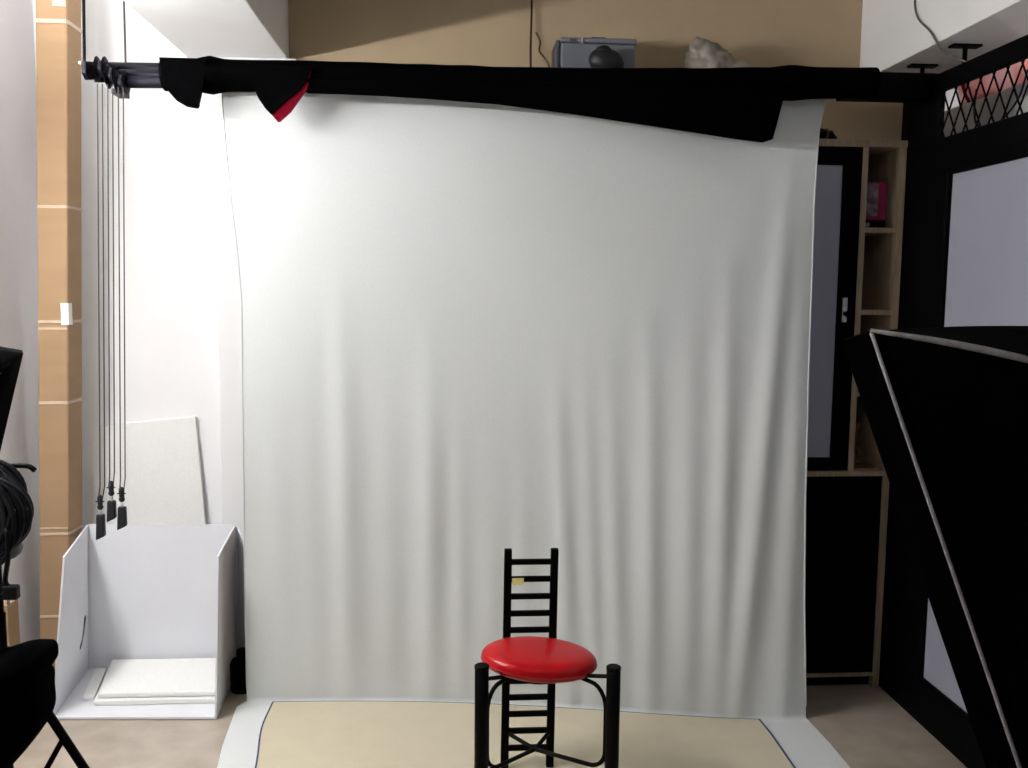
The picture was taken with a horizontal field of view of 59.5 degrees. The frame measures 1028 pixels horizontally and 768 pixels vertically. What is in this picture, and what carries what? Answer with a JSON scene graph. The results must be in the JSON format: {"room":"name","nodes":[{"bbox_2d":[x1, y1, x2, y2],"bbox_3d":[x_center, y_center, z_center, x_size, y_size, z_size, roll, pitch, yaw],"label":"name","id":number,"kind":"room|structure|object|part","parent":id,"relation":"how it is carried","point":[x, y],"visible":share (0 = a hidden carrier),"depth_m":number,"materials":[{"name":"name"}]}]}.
{"room":"photo studio","nodes":[
{"label":"photo studio","id":0,"kind":"room"},
{"bbox_2d":[0,0,39,642],"bbox_3d":[-1.736,-0.163,1.171,0.100,3.050,5.000,0,6,-4],"label":"wall","id":1,"kind":"structure","parent":0,"point":[18,102],"depth_m":3.36,"materials":[{"name":"paint"}]},
{"bbox_2d":[32,0,902,650],"bbox_3d":[-0.102,-0.366,3.734,3.520,2.950,0.100,0,6,-4],"label":"wall","id":2,"kind":"structure","parent":0,"point":[171,337],"depth_m":3.59,"materials":[{"name":"white paint"}]},
{"bbox_2d":[123,0,288,57],"bbox_3d":[-0.902,-1.293,1.061,0.386,0.565,4.900,0,6,-4],"label":"beam","id":3,"kind":"structure","parent":2,"relation":"attached to","point":[197,28],"depth_m":3.11,"materials":[{"name":"paint"}]},
{"bbox_2d":[211,56,295,636],"bbox_3d":[-1.020,-0.078,3.624,0.325,2.385,0.050,0,6,-4],"label":"trim","id":4,"kind":"structure","parent":2,"relation":"attached to","point":[227,274],"depth_m":3.58,"materials":[{"name":"white paint"}]},
{"bbox_2d":[860,0,1027,72],"bbox_3d":[1.804,-1.276,1.253,0.430,0.590,4.900,0,6,-4],"label":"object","id":5,"kind":"structure","parent":2,"relation":"attached to","point":[893,38],"depth_m":3.21,"materials":[{"name":"paint"}]},
{"bbox_3d":[0.509,-1.075,3.481,1.100,0.185,0.340,0,6,-4],"label":"wall shelf","id":6,"kind":"object","parent":2,"relation":"attached to","visible":0},
{"bbox_2d":[535,32,549,66],"bbox_3d":[0.110,-1.272,3.478,0.023,0.194,0.105,-4,7,-36],"label":"cord","id":7,"kind":"object","parent":6,"relation":"on","point":[536,33],"visible":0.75,"depth_m":3.48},
{"bbox_2d":[551,37,636,67],"bbox_3d":[0.305,-1.252,3.485,0.305,0.161,0.194,0,6,-4],"label":"case","id":8,"kind":"object","parent":6,"relation":"on","point":[574,52],"visible":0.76,"depth_m":3.40,"materials":[{"name":"plastic"}]},
{"bbox_3d":[0.313,-1.305,3.483,0.290,0.018,0.188,0,6,-4],"label":"case lid","id":9,"kind":"part","parent":8,"relation":"part of","materials":[{"name":"grey plastic"}]},
{"bbox_2d":[589,45,623,67],"bbox_3d":[0.343,-1.205,3.340,0.132,0.099,0.090,0,6,-4],"label":"pouch","id":10,"kind":"object","parent":6,"relation":"on","point":[603,56],"visible":0.75,"depth_m":3.31,"materials":[{"name":"leather"}]},
{"bbox_2d":[684,37,753,67],"bbox_3d":[0.795,-1.249,3.480,0.271,0.167,0.180,0,6,-4],"label":"plastic bag","id":11,"kind":"object","parent":6,"relation":"on","point":[702,53],"visible":0.56,"depth_m":3.43,"materials":[{"name":"white plastic"}]},
{"bbox_2d":[14,651,966,767],"bbox_3d":[0.327,1.381,1.730,4.300,0.100,5.500,0,6,-4],"label":"floor","id":12,"kind":"structure","parent":0,"point":[867,728],"depth_m":3.03,"materials":[{"name":"tile"}]},
{"bbox_2d":[0,346,22,450],"bbox_3d":[-1.006,0.608,1.225,0.721,1.518,0.905,-4,7,-34],"label":"light","id":13,"kind":"object","parent":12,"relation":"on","point":[10,359],"visible":1,"depth_m":1.63,"materials":[{"name":"fabric"}]},
{"bbox_3d":[-1.048,0.015,1.351,0.585,0.356,0.327,-4,7,-34],"label":"panel","id":14,"kind":"part","parent":13,"relation":"part of","materials":[{"name":"fabric"}]},
{"bbox_2d":[4,599,19,646],"bbox_3d":[-1.756,0.954,3.061,0.120,0.435,0.082,0,6,-4],"label":"cardboard box","id":15,"kind":"object","parent":12,"relation":"on","point":[12,611],"visible":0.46,"depth_m":3.04,"materials":[{"name":"brown cardboard"}]},
{"bbox_2d":[0,463,89,767],"bbox_3d":[-0.980,0.727,1.923,0.648,1.137,0.744,0,6,-4],"label":"stand","id":16,"kind":"object","parent":12,"relation":"on","point":[65,740],"visible":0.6,"depth_m":1.92,"materials":[{"name":"black metal"}]},
{"bbox_2d":[0,459,33,605],"bbox_3d":[-1.047,0.288,1.802,0.206,0.280,0.151,0,6,-4],"label":"coiled cable","id":17,"kind":"object","parent":16,"relation":"hanging from","point":[15,527],"visible":1,"depth_m":1.76,"materials":[{"name":"rubber"}]},
{"bbox_2d":[0,639,58,767],"bbox_3d":[-1.061,0.640,1.845,0.208,0.414,0.210,0,6,-4],"label":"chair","id":18,"kind":"object","parent":16,"relation":"hanging from","point":[27,670],"visible":1,"depth_m":1.81,"materials":[{"name":"fabric"}]},
{"bbox_3d":[-0.867,0.932,1.952,0.410,0.714,0.018,0,6,-4],"label":"leg","id":19,"kind":"part","parent":16,"relation":"part of","materials":[{"name":"black metal"}]},
{"bbox_2d":[36,0,82,667],"bbox_3d":[-1.688,-0.244,3.346,0.212,2.760,0.134,0,6,-4],"label":"wooden pillar","id":20,"kind":"structure","parent":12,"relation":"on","point":[58,22],"depth_m":3.29,"materials":[{"name":"wood"}]},
{"bbox_2d":[53,524,244,718],"bbox_3d":[-1.338,0.854,3.308,0.638,0.585,0.449,0,6,-4],"label":"display box","id":21,"kind":"object","parent":12,"relation":"on","point":[157,591],"visible":0.87,"depth_m":3.50,"materials":[{"name":"plastic"}]},
{"bbox_3d":[-1.620,0.853,3.281,0.073,0.584,0.444,-1,6,-16],"label":"panel","id":22,"kind":"part","parent":21,"relation":"part of","materials":[{"name":"white plastic"}]},
{"bbox_2d":[82,668,106,699],"bbox_3d":[-1.571,1.123,3.377,0.042,0.012,0.267,-1,6,-15],"label":"sheet","id":23,"kind":"object","parent":21,"relation":"in","point":[98,675],"visible":0.94,"depth_m":3.35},
{"bbox_3d":[-1.355,1.141,3.331,0.593,0.008,0.435,0,6,-4],"label":"panel","id":24,"kind":"part","parent":21,"relation":"part of","materials":[{"name":"white plastic"}]},
{"bbox_2d":[94,682,214,704],"bbox_3d":[-1.322,1.122,3.369,0.479,0.020,0.304,0,6,-4],"label":"sheet","id":25,"kind":"object","parent":21,"relation":"on","point":[175,699],"visible":0.3,"depth_m":3.23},
{"bbox_2d":[98,658,215,697],"bbox_3d":[-1.323,1.100,3.381,0.472,0.020,0.307,0,6,-4],"label":"board","id":26,"kind":"object","parent":25,"relation":"on","point":[184,676],"visible":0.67,"depth_m":3.34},
{"bbox_3d":[-1.380,0.832,3.524,0.572,0.580,0.011,0,6,-4],"label":"panel","id":27,"kind":"part","parent":21,"relation":"part of","materials":[{"name":"white plastic"}]},
{"bbox_3d":[-1.056,0.857,3.325,0.025,0.578,0.442,0,6,-8],"label":"panel","id":28,"kind":"part","parent":21,"relation":"part of","materials":[{"name":"white plastic"}]},
{"bbox_2d":[92,416,205,524],"bbox_3d":[-1.459,0.619,3.661,0.485,0.982,0.058,0,6,-4],"label":"board","id":29,"kind":"object","parent":12,"relation":"on","point":[163,482],"visible":0.44,"depth_m":3.63,"materials":[{"name":"white cardboard"}]},
{"bbox_2d":[230,647,246,694],"bbox_3d":[-1.017,1.067,3.367,0.087,0.160,0.087,0,6,-4],"label":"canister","id":30,"kind":"object","parent":12,"relation":"on","point":[238,663],"visible":0.66,"depth_m":3.33,"materials":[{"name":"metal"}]},
{"bbox_2d":[255,701,795,767],"bbox_3d":[0.032,1.220,2.689,1.737,0.007,1.277,0,6,-4],"label":"floor mat","id":31,"kind":"object","parent":12,"relation":"on","point":[293,734],"visible":0.95,"depth_m":3.01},
{"bbox_2d":[474,548,620,767],"bbox_3d":[0.082,0.870,2.644,0.406,0.702,0.353,0,6,-4],"label":"chair","id":32,"kind":"object","parent":31,"relation":"on","point":[550,660],"visible":1,"depth_m":2.57,"materials":[{"name":"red metal"}]},
{"bbox_3d":[-0.090,1.003,2.488,0.038,0.468,0.038,0,6,-4],"label":"post","id":33,"kind":"part","parent":32,"relation":"part of","materials":[{"name":"black metal"}]},
{"bbox_3d":[0.072,0.827,2.597,0.159,0.016,0.159,0,6,-4],"label":"seat plate","id":34,"kind":"part","parent":32,"relation":"part of","materials":[{"name":"grey metal"}]},
{"bbox_3d":[0.073,0.792,2.593,0.334,0.077,0.248,0,6,-4],"label":"seat","id":35,"kind":"part","parent":32,"relation":"part of","materials":[{"name":"red plastic"}]},
{"bbox_3d":[0.274,1.009,2.514,0.038,0.458,0.038,0,6,-4],"label":"post","id":36,"kind":"part","parent":32,"relation":"part of","materials":[{"name":"black metal"}]},
{"bbox_2d":[805,139,907,686],"bbox_3d":[1.101,0.126,3.484,0.586,2.046,0.411,0,6,-4],"label":"display cabinet","id":37,"kind":"object","parent":12,"relation":"on","point":[857,267],"visible":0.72,"depth_m":3.35,"materials":[{"name":"brown wood"}]},
{"bbox_3d":[1.045,-0.257,3.281,0.264,1.063,0.005,0,6,-4],"label":"pane","id":38,"kind":"part","parent":37,"relation":"part of","materials":[{"name":"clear glass"}]},
{"bbox_2d":[819,128,836,138],"bbox_3d":[1.151,-0.924,3.372,0.111,0.066,0.105,5,7,35],"label":"bundle","id":39,"kind":"object","parent":37,"relation":"on","point":[824,133],"visible":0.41,"depth_m":3.33,"materials":[{"name":"black"}]},
{"bbox_3d":[1.045,-0.265,3.277,0.401,1.175,0.012,0,6,-4],"label":"door frame","id":40,"kind":"part","parent":37,"relation":"part of","materials":[{"name":"black wood"}]},
{"bbox_2d":[806,672,872,677],"bbox_3d":[1.089,1.091,3.597,0.540,0.013,0.359,0,6,-4],"label":"shelf","id":41,"kind":"object","parent":37,"relation":"attached to","point":[808,674],"depth_m":3.43,"materials":[{"name":"brown wood"}]},
{"bbox_3d":[1.104,0.722,3.392,0.538,0.760,0.014,0,6,-4],"label":"door","id":42,"kind":"part","parent":37,"relation":"part of","materials":[{"name":"black wood"}]},
{"bbox_3d":[1.205,-0.270,3.279,0.019,0.089,0.004,0,6,-4],"label":"lock plate","id":43,"kind":"part","parent":37,"relation":"part of","materials":[{"name":"silver metal"}]},
{"bbox_2d":[807,459,883,475],"bbox_3d":[1.096,0.315,3.517,0.540,0.019,0.359,0,6,-4],"label":"shelf","id":44,"kind":"object","parent":37,"relation":"attached to","point":[878,470],"depth_m":3.35,"materials":[{"name":"brown wood"}]},
{"bbox_3d":[1.207,-0.254,3.261,0.024,0.024,0.034,0,6,-4],"label":"handle","id":45,"kind":"part","parent":37,"relation":"part of","materials":[{"name":"black metal"}]},
{"bbox_2d":[853,423,874,468],"bbox_3d":[1.310,0.231,3.432,0.104,0.170,0.080,0,6,-4],"label":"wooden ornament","id":46,"kind":"object","parent":37,"relation":"on","point":[857,449],"visible":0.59,"depth_m":3.41,"materials":[{"name":"brown wood"}]},
{"bbox_3d":[1.305,0.252,3.422,0.038,0.044,0.021,1,6,6],"label":"arm","id":47,"kind":"part","parent":46,"relation":"part of","materials":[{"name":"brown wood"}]},
{"bbox_2d":[861,309,890,314],"bbox_3d":[1.313,-0.280,3.471,0.115,0.018,0.355,0,6,-4],"label":"shelf","id":48,"kind":"object","parent":37,"relation":"attached to","point":[863,311],"depth_m":3.30,"materials":[{"name":"brown wood"}]},
{"bbox_2d":[865,182,887,227],"bbox_3d":[1.319,-0.661,3.358,0.098,0.168,0.102,0,6,-4],"label":"box","id":49,"kind":"object","parent":37,"relation":"on","point":[876,202],"visible":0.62,"depth_m":3.31,"materials":[{"name":"pink cardboard"}]},
{"bbox_2d":[866,183,878,215],"bbox_3d":[1.306,-0.676,3.305,0.062,0.118,0.002,0,6,-4],"label":"picture","id":50,"kind":"object","parent":49,"relation":"attached to","point":[872,204],"depth_m":3.31},
{"bbox_2d":[865,227,895,236],"bbox_3d":[1.316,-0.577,3.440,0.115,0.018,0.355,0,6,-4],"label":"shelf","id":51,"kind":"object","parent":37,"relation":"attached to","point":[869,231],"depth_m":3.27,"materials":[{"name":"brown wood"}]},
{"bbox_3d":[1.380,0.137,3.518,0.024,2.022,0.360,0,6,-4],"label":"panel","id":52,"kind":"part","parent":37,"relation":"part of","materials":[{"name":"brown wood"}]},
{"bbox_2d":[842,326,1027,767],"bbox_3d":[1.168,0.586,2.051,0.868,1.429,0.640,3,6,23],"label":"softbox","id":53,"kind":"object","parent":12,"relation":"on","point":[946,408],"visible":1,"depth_m":1.82,"materials":[{"name":"fabric"}]},
{"bbox_3d":[1.091,-0.078,2.047,0.528,0.101,0.608,3,6,21],"label":"panel","id":54,"kind":"part","parent":53,"relation":"part of","materials":[{"name":"fabric"}]},
{"bbox_3d":[1.232,0.335,2.288,0.667,0.969,0.071,5,8,38],"label":"panel","id":55,"kind":"part","parent":53,"relation":"part of","materials":[{"name":"fabric"}]},
{"bbox_2d":[943,82,1027,136],"bbox_3d":[1.974,0.056,3.320,0.475,2.235,1.700,0,6,-4],"label":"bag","id":56,"kind":"object","parent":12,"relation":"on","point":[998,112],"visible":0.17,"depth_m":3.34,"materials":[{"name":"white"}]},
{"bbox_3d":[1.717,-0.023,3.863,0.009,2.175,0.560,0,6,-4],"label":"door","id":57,"kind":"part","parent":56,"relation":"part of","materials":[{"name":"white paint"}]},
{"bbox_2d":[957,59,1027,104],"bbox_3d":[1.922,-1.230,3.553,0.304,0.267,0.433,-2,7,-24],"label":"cloth bundle","id":58,"kind":"object","parent":56,"relation":"on","point":[1014,69],"visible":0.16,"depth_m":3.43,"materials":[{"name":"red fabric"}]},
{"bbox_3d":[1.757,0.035,3.302,0.009,2.175,0.560,0,6,-4],"label":"door","id":59,"kind":"part","parent":56,"relation":"part of","materials":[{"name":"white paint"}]},
{"bbox_2d":[836,34,1027,767],"bbox_3d":[1.380,0.185,1.961,0.370,2.250,2.860,0,6,-4],"label":"wall","id":60,"kind":"structure","parent":0,"point":[964,257],"depth_m":3.00,"materials":[{"name":"black metal"}]},
{"bbox_3d":[1.284,-1.021,3.098,0.334,0.090,0.060,0,6,-4],"label":"header rail","id":61,"kind":"part","parent":60,"relation":"part of","materials":[{"name":"black metal"}]},
{"bbox_3d":[1.438,0.039,3.361,0.059,2.250,0.060,0,6,-4],"label":"post","id":62,"kind":"part","parent":60,"relation":"part of","materials":[{"name":"black metal"}]},
{"bbox_2d":[907,63,937,72],"bbox_3d":[1.502,-1.142,3.402,0.185,0.128,0.040,0,6,-4],"label":"hanger","id":63,"kind":"object","parent":60,"relation":"attached to","point":[922,67],"visible":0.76,"depth_m":3.39,"materials":[{"name":"black metal"}]},
{"bbox_3d":[1.543,-1.201,3.399,0.104,0.008,0.040,0,6,-4],"label":"plate","id":64,"kind":"part","parent":63,"relation":"part of","materials":[{"name":"black metal"}]},
{"bbox_3d":[1.511,1.231,2.050,0.024,0.153,2.800,0,6,-4],"label":"rail","id":65,"kind":"part","parent":60,"relation":"part of","materials":[{"name":"black metal"}]},
{"bbox_2d":[914,0,965,61],"bbox_3d":[1.462,-1.410,3.069,0.028,0.707,0.386,0,6,-9],"label":"cable","id":66,"kind":"object","parent":60,"relation":"attached to","point":[919,20],"visible":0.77,"depth_m":3.10,"materials":[{"name":"grey plastic"}]},
{"bbox_3d":[1.482,0.779,2.519,0.008,0.647,1.230,0,6,-4],"label":"pane","id":67,"kind":"part","parent":60,"relation":"part of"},
{"bbox_2d":[948,43,982,62],"bbox_3d":[1.523,-1.113,3.125,0.188,0.128,0.040,0,6,-4],"label":"hanger","id":68,"kind":"object","parent":60,"relation":"attached to","point":[965,46],"visible":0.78,"depth_m":3.12,"materials":[{"name":"black metal"}]},
{"bbox_3d":[1.565,-1.108,3.128,0.016,0.119,0.016,0,6,-4],"label":"stem","id":69,"kind":"part","parent":68,"relation":"part of","materials":[{"name":"black metal"}]},
{"bbox_3d":[1.565,-1.172,3.122,0.104,0.008,0.040,0,6,-4],"label":"plate","id":70,"kind":"part","parent":68,"relation":"part of","materials":[{"name":"black metal"}]},
{"bbox_3d":[1.528,-0.645,1.854,0.024,0.115,2.800,0,6,-4],"label":"rail","id":71,"kind":"part","parent":60,"relation":"part of","materials":[{"name":"black metal"}]},
{"bbox_3d":[1.530,-0.890,1.828,0.024,0.062,2.800,0,6,-4],"label":"rail","id":72,"kind":"part","parent":60,"relation":"part of","materials":[{"name":"black metal"}]},
{"bbox_3d":[1.491,-0.151,2.422,0.008,0.985,1.230,0,6,-4],"label":"pane","id":73,"kind":"part","parent":60,"relation":"part of","materials":[{"name":"white glass"}]},
{"bbox_2d":[973,69,1027,126],"bbox_3d":[1.526,-0.885,2.832,0.007,0.143,0.278,0,6,-4],"label":"cable","id":74,"kind":"object","parent":60,"relation":"hanging from","point":[1024,81],"visible":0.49,"depth_m":2.76,"materials":[{"name":"black plastic"}]},
{"bbox_2d":[945,88,958,110],"bbox_3d":[1.908,-0.414,4.374,0.580,2.950,0.100,0,6,-4],"label":"wall","id":75,"kind":"structure","parent":0,"point":[949,94],"depth_m":4.24,"materials":[{"name":"white paint"}]},
{"bbox_3d":[0.404,-1.653,1.417,4.200,0.100,5.500,0,6,-4],"label":"ceiling","id":76,"kind":"structure","parent":0,"visible":0},
{"bbox_2d":[78,0,571,98],"bbox_3d":[-0.111,-1.331,2.886,2.500,0.854,0.126,0,6,-4],"label":"roller","id":77,"kind":"object","parent":76,"relation":"hanging from","point":[125,74],"visible":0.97,"depth_m":2.82,"materials":[{"name":"metal"}]},
{"bbox_3d":[-1.336,-1.379,2.785,0.028,0.760,0.010,0,6,-4],"label":"hanger rod","id":78,"kind":"part","parent":77,"relation":"part of","materials":[{"name":"metal"}]},
{"bbox_2d":[96,84,105,539],"bbox_3d":[-1.340,-0.215,2.912,0.076,1.471,0.022,0,6,-4],"label":"pull chain","id":79,"kind":"object","parent":77,"relation":"hanging from","point":[100,518],"visible":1,"depth_m":2.92,"materials":[{"name":"metal"}]},
{"bbox_2d":[107,84,116,521],"bbox_3d":[-1.293,-0.242,2.882,0.070,1.396,0.022,0,6,-4],"label":"pull chain","id":80,"kind":"object","parent":77,"relation":"hanging from","point":[111,504],"visible":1,"depth_m":2.89,"materials":[{"name":"metal"}]},
{"bbox_2d":[117,87,126,529],"bbox_3d":[-1.252,-0.223,2.867,0.069,1.404,0.022,0,6,-4],"label":"pull chain","id":81,"kind":"object","parent":77,"relation":"hanging from","point":[122,510],"visible":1,"depth_m":2.88,"materials":[{"name":"metal"}]},
{"bbox_3d":[-1.234,-1.363,2.834,0.011,0.800,0.007,0,6,-4],"label":"hanger rod","id":82,"kind":"part","parent":77,"relation":"part of","materials":[{"name":"grey metal"}]},
{"bbox_2d":[158,56,880,142],"bbox_3d":[0.046,-0.926,2.929,2.312,0.259,0.140,0,6,-4],"label":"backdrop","id":83,"kind":"structure","parent":77,"relation":"hanging from","point":[740,103],"depth_m":2.88,"materials":[{"name":"fabric"}]},
{"bbox_2d":[217,92,849,767],"bbox_3d":[0.071,0.146,2.565,2.030,2.171,1.349,0,6,-4],"label":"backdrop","id":84,"kind":"structure","parent":77,"relation":"hanging from","point":[471,332],"depth_m":3.10,"materials":[{"name":"white fabric"}]},
{"bbox_2d":[530,0,532,66],"bbox_3d":[0.070,-1.498,3.500,0.012,0.646,0.131,0,6,-2],"label":"hanging cord","id":85,"kind":"object","parent":76,"relation":"hanging from","point":[531,13],"visible":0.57,"depth_m":3.56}
]}

